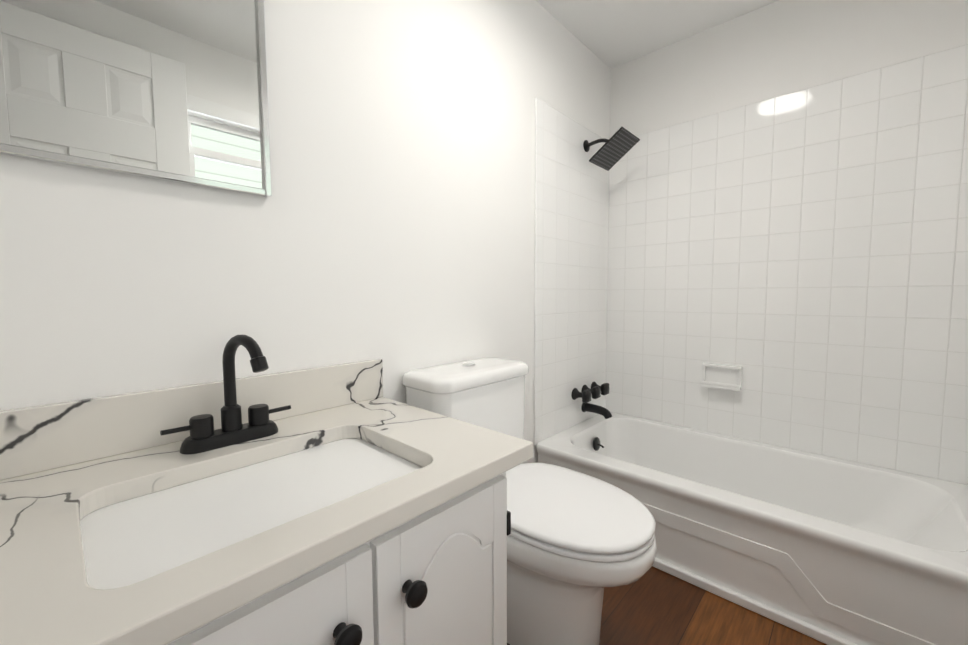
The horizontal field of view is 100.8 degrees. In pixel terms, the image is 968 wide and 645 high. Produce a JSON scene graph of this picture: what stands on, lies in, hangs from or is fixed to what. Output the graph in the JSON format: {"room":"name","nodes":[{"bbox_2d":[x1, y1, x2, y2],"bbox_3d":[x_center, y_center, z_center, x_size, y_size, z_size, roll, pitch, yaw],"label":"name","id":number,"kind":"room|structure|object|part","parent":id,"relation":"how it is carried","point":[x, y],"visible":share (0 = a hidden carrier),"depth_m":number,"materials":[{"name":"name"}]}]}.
{"room":"bathroom","nodes":[
{"label":"bathroom","id":0,"kind":"room"},
{"bbox_2d":[0,0,610,463],"bbox_3d":[-0.572,-0.201,1.100,0.100,2.410,4.000,3,5,43],"label":"wall","id":1,"kind":"structure","parent":0,"point":[390,222],"depth_m":1.16,"materials":[{"name":"white paint"}]},
{"bbox_2d":[0,0,271,197],"bbox_3d":[-0.707,-0.693,0.831,0.023,0.770,0.463,3,5,43],"label":"mirror","id":2,"kind":"object","parent":1,"relation":"attached to","point":[176,91],"visible":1,"depth_m":0.84,"materials":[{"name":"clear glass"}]},
{"bbox_2d":[0,359,382,479],"bbox_3d":[-0.658,0.204,0.942,0.020,0.122,0.960,3,5,43],"label":"backsplash","id":3,"kind":"structure","parent":1,"relation":"attached to","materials":[{"name":"stone"}]},
{"bbox_2d":[534,98,609,444],"bbox_3d":[0.497,-0.237,2.172,0.010,1.639,0.753,3,5,43],"label":"wall tiles","id":4,"kind":"structure","parent":1,"relation":"attached to","point":[571,255],"depth_m":2.10,"materials":[{"name":"white tile"}]},
{"bbox_2d":[571,382,611,418],"bbox_3d":[0.635,0.443,2.233,0.168,0.172,0.284,3,5,43],"label":"tub faucet","id":5,"kind":"object","parent":4,"relation":"attached to","point":[596,390],"visible":1,"depth_m":2.21,"materials":[{"name":"black metal"}]},
{"bbox_3d":[0.554,0.397,2.157,0.034,0.068,0.068,3,5,43],"label":"knob","id":6,"kind":"part","parent":5,"relation":"part of","materials":[{"name":"black metal"}]},
{"bbox_3d":[0.628,0.391,2.236,0.034,0.068,0.068,3,5,43],"label":"knob","id":7,"kind":"part","parent":5,"relation":"part of","materials":[{"name":"black metal"}]},
{"bbox_3d":[0.639,0.495,2.233,0.159,0.068,0.049,3,5,43],"label":"spout","id":8,"kind":"part","parent":5,"relation":"part of","materials":[{"name":"black metal"}]},
{"bbox_3d":[0.701,0.385,2.315,0.034,0.068,0.068,3,5,43],"label":"knob","id":9,"kind":"part","parent":5,"relation":"part of","materials":[{"name":"black metal"}]},
{"bbox_2d":[583,127,639,170],"bbox_3d":[0.650,-0.908,2.099,0.254,0.157,0.215,3,5,43],"label":"shower head","id":10,"kind":"object","parent":4,"relation":"attached to","point":[615,148],"visible":1,"depth_m":2.07},
{"bbox_3d":[0.615,-0.947,2.129,0.147,0.057,0.019,3,5,43],"label":"arm","id":11,"kind":"part","parent":10,"relation":"part of"},
{"bbox_2d":[536,0,777,68],"bbox_3d":[-0.001,-1.394,0.480,1.675,0.050,4.000,3,5,43],"label":"ceiling","id":12,"kind":"structure","parent":0,"point":[610,34],"depth_m":1.95,"materials":[{"name":"white paint"}]},
{"bbox_2d":[600,566,826,644],"bbox_3d":[0.011,1.060,0.650,1.675,0.050,4.000,3,5,43],"label":"floor","id":13,"kind":"structure","parent":0,"point":[653,606],"depth_m":1.33,"materials":[{"name":"brown wood"}]},
{"bbox_2d":[0,335,532,644],"bbox_3d":[-0.439,0.531,0.763,0.613,0.994,0.960,3,5,43],"label":"bathroom vanity","id":14,"kind":"object","parent":13,"relation":"on","point":[344,504],"visible":1,"depth_m":0.71,"materials":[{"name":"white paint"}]},
{"bbox_2d":[160,335,290,454],"bbox_3d":[-0.536,0.148,0.866,0.153,0.244,0.253,3,5,43],"label":"faucet","id":15,"kind":"object","parent":14,"relation":"on","point":[260,434],"depth_m":0.88,"materials":[{"name":"black metal"}]},
{"bbox_3d":[-0.313,0.632,0.531,0.014,0.523,0.371,3,5,43],"label":"door","id":16,"kind":"part","parent":14,"relation":"part of","materials":[{"name":"white paint"}]},
{"bbox_3d":[-0.204,0.466,0.592,0.038,0.043,0.043,3,5,43],"label":"door knob","id":17,"kind":"part","parent":14,"relation":"part of","materials":[{"name":"black metal"}]},
{"bbox_3d":[-0.120,0.459,0.682,0.038,0.043,0.043,3,5,43],"label":"door knob","id":18,"kind":"part","parent":14,"relation":"part of","materials":[{"name":"black metal"}]},
{"bbox_3d":[-0.069,0.613,0.793,0.014,0.523,0.331,3,5,43],"label":"door","id":19,"kind":"part","parent":14,"relation":"part of","materials":[{"name":"white paint"}]},
{"bbox_3d":[-0.062,0.617,0.787,0.006,0.412,0.226,3,5,43],"label":"door panel","id":20,"kind":"part","parent":14,"relation":"part of","materials":[{"name":"white paint"}]},
{"bbox_2d":[402,357,656,644],"bbox_3d":[0.147,0.574,1.280,0.770,0.830,0.468,3,5,43],"label":"toilet","id":21,"kind":"object","parent":13,"relation":"on","point":[578,543],"visible":0.58,"depth_m":1.13,"materials":[{"name":"white ceramic"}]},
{"bbox_3d":[-0.051,0.378,1.451,0.214,0.350,0.448,3,5,43],"label":"tank","id":22,"kind":"part","parent":21,"relation":"part of","materials":[{"name":"white ceramic"}]},
{"bbox_3d":[-0.051,0.179,1.436,0.234,0.048,0.468,3,5,43],"label":"tank lid","id":23,"kind":"part","parent":21,"relation":"part of","materials":[{"name":"white ceramic"}]},
{"bbox_3d":[0.235,0.533,1.196,0.518,0.030,0.402,3,5,43],"label":"lid","id":24,"kind":"part","parent":21,"relation":"part of","materials":[{"name":"white plastic"}]},
{"bbox_3d":[0.237,0.560,1.196,0.511,0.018,0.400,3,5,43],"label":"seat","id":25,"kind":"part","parent":21,"relation":"part of","materials":[{"name":"white plastic"}]},
{"bbox_2d":[536,412,967,644],"bbox_3d":[1.039,0.777,1.744,1.453,0.350,0.750,3,5,43],"label":"tub","id":26,"kind":"object","parent":13,"relation":"on","point":[858,553],"visible":0.85,"depth_m":1.46,"materials":[{"name":"white ceramic"}]},
{"bbox_3d":[0.616,0.663,2.185,0.018,0.072,0.072,3,5,43],"label":"overflow plate","id":27,"kind":"part","parent":26,"relation":"part of","materials":[{"name":"black metal"}]},
{"bbox_2d":[652,558,857,644],"bbox_3d":[0.788,0.957,1.484,1.453,0.034,0.021,3,5,43],"label":"baseboard","id":28,"kind":"structure","parent":26,"relation":"attached to","point":[802,627],"depth_m":1.35,"materials":[{"name":"white paint"}]},
{"bbox_2d":[610,0,967,137],"bbox_3d":[1.331,-0.272,1.991,1.475,2.410,0.100,3,5,43],"label":"wall","id":29,"kind":"structure","parent":0,"point":[776,49],"depth_m":1.84,"materials":[{"name":"white paint"}]},
{"bbox_2d":[606,44,967,485],"bbox_3d":[1.294,-0.226,1.954,1.475,1.639,0.010,3,5,43],"label":"wall tile","id":30,"kind":"structure","parent":29,"relation":"attached to","point":[800,257],"depth_m":1.79,"materials":[{"name":"white tile"}]},
{"bbox_2d":[700,362,742,390],"bbox_3d":[1.201,0.273,2.030,0.176,0.118,0.058,3,5,43],"label":"soap dish","id":31,"kind":"object","parent":30,"relation":"attached to","point":[723,376],"visible":1,"depth_m":2.03,"materials":[{"name":"white ceramic"}]}
]}

